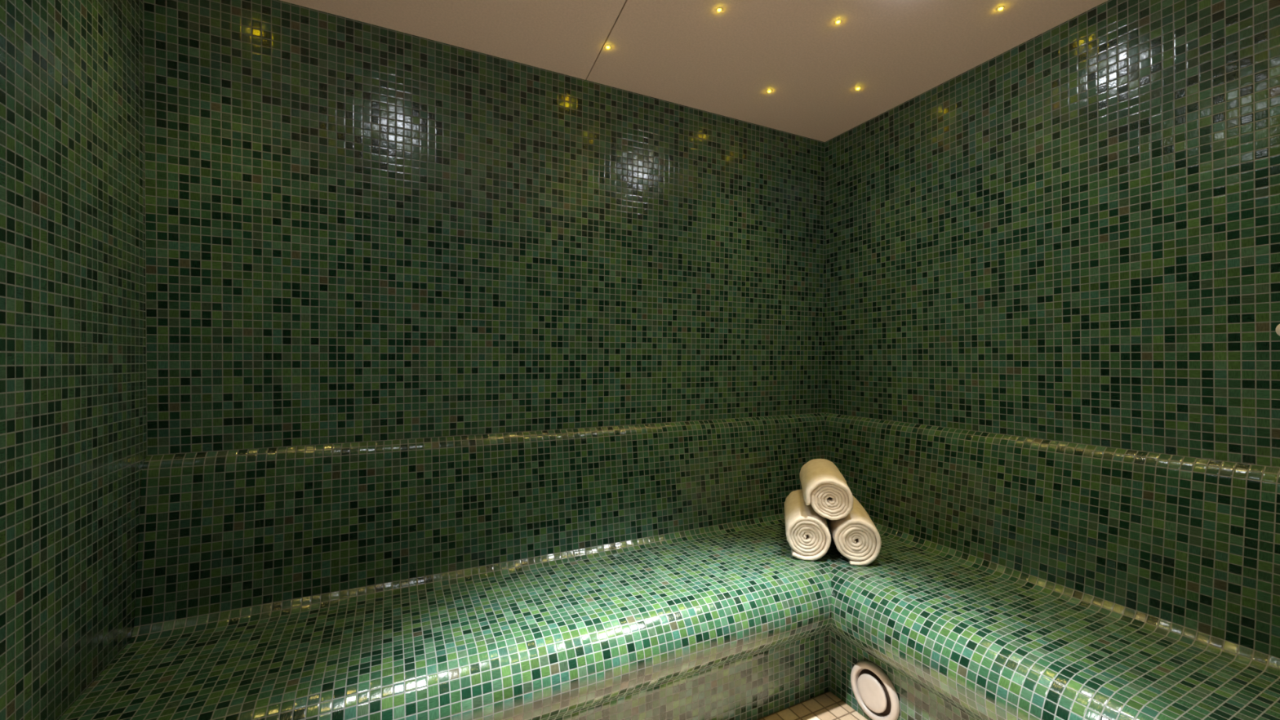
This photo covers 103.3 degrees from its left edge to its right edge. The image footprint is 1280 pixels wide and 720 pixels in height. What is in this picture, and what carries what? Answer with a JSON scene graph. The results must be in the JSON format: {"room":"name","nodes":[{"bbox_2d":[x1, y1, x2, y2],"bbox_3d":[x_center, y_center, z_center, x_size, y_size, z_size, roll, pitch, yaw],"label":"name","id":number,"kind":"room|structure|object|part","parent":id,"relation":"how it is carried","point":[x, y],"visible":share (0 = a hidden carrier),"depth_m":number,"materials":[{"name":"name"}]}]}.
{"room":"spa","nodes":[
{"label":"spa","id":0,"kind":"room"},
{"bbox_2d":[0,0,146,719],"bbox_3d":[-0.640,0.080,0.022,0.120,2.003,2.627,0,0,-26],"label":"wall","id":1,"kind":"structure","parent":0,"point":[73,416],"depth_m":0.89,"materials":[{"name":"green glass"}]},
{"bbox_2d":[143,0,825,455],"bbox_3d":[-0.206,0.080,1.691,2.258,2.003,0.140,0,0,-26],"label":"wall","id":2,"kind":"structure","parent":0,"point":[356,231],"depth_m":1.44,"materials":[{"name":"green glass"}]},
{"bbox_2d":[280,0,1107,142],"bbox_3d":[0.372,-0.931,0.523,2.258,0.060,2.627,0,0,-26],"label":"ceiling","id":3,"kind":"structure","parent":0,"point":[690,53],"depth_m":1.43,"materials":[{"name":"white paint"}]},
{"bbox_2d":[996,6,1004,10],"bbox_3d":[0.924,-0.900,1.297,0.015,0.004,0.015,0,0,-26],"label":"recessed light","id":4,"kind":"object","parent":3,"relation":"in","point":[1000,8],"visible":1,"depth_m":1.29,"materials":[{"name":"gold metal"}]},
{"bbox_2d":[757,691,867,719],"bbox_3d":[0.372,1.082,0.523,2.258,0.100,2.627,0,0,-26],"label":"floor","id":5,"kind":"structure","parent":0,"point":[824,706],"depth_m":1.49,"materials":[{"name":"beige tile"}]},
{"bbox_2d":[58,413,1279,719],"bbox_3d":[0.372,0.626,0.523,2.136,0.810,2.505,0,0,-26],"label":"tiled bench","id":6,"kind":"object","parent":5,"relation":"on","point":[646,571],"visible":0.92,"depth_m":1.26,"materials":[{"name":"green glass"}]},
{"bbox_3d":[-0.084,0.665,1.367,2.069,0.159,0.454,0,0,-26],"label":"seat","id":7,"kind":"part","parent":6,"relation":"part of","materials":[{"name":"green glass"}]},
{"bbox_3d":[-0.169,0.404,1.615,2.136,0.365,0.068,0,0,-26],"label":"backrest","id":8,"kind":"part","parent":6,"relation":"part of","materials":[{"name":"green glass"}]},
{"bbox_2d":[784,489,831,560],"bbox_3d":[0.554,0.542,1.699,0.132,0.134,0.347,0,0,15],"label":"rolled towel","id":9,"kind":"object","parent":6,"relation":"on","point":[808,536],"visible":0.94,"depth_m":1.55,"materials":[{"name":"beige fabric"}]},
{"bbox_2d":[800,458,853,519],"bbox_3d":[0.613,0.420,1.686,0.143,0.125,0.356,0,0,15],"label":"rolled towel","id":10,"kind":"object","parent":9,"relation":"on","point":[824,486],"visible":1,"depth_m":1.53,"materials":[{"name":"beige fabric"}]},
{"bbox_2d":[826,495,881,565],"bbox_3d":[0.690,0.541,1.663,0.134,0.136,0.348,0,0,15],"label":"rolled towel","id":11,"kind":"object","parent":6,"relation":"on","point":[855,535],"visible":0.71,"depth_m":1.51,"materials":[{"name":"beige fabric"}]},
{"bbox_2d":[850,660,899,719],"bbox_3d":[0.655,0.935,1.423,0.018,0.156,0.156,0,0,-26],"label":"air vent","id":12,"kind":"object","parent":6,"relation":"attached to","point":[873,689],"visible":1,"depth_m":1.41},
{"bbox_3d":[1.299,0.404,0.981,0.068,0.365,2.505,0,0,-26],"label":"backrest","id":13,"kind":"part","parent":6,"relation":"part of","materials":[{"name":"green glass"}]},
{"bbox_3d":[1.080,0.665,0.836,0.454,0.159,2.438,0,0,-26],"label":"seat","id":14,"kind":"part","parent":6,"relation":"part of","materials":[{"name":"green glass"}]},
{"bbox_2d":[824,0,1279,467],"bbox_3d":[1.375,0.080,1.019,0.140,2.003,2.627,0,0,-26],"label":"wall","id":15,"kind":"structure","parent":0,"point":[1072,235],"depth_m":1.33,"materials":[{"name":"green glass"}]},
{"bbox_2d":[1275,324,1279,335],"bbox_3d":[1.305,-0.061,1.020,0.014,0.033,0.033,0,0,-26],"label":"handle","id":16,"kind":"object","parent":15,"relation":"attached to","point":[1277,328],"visible":1,"depth_m":1.03,"materials":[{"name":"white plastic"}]}
]}

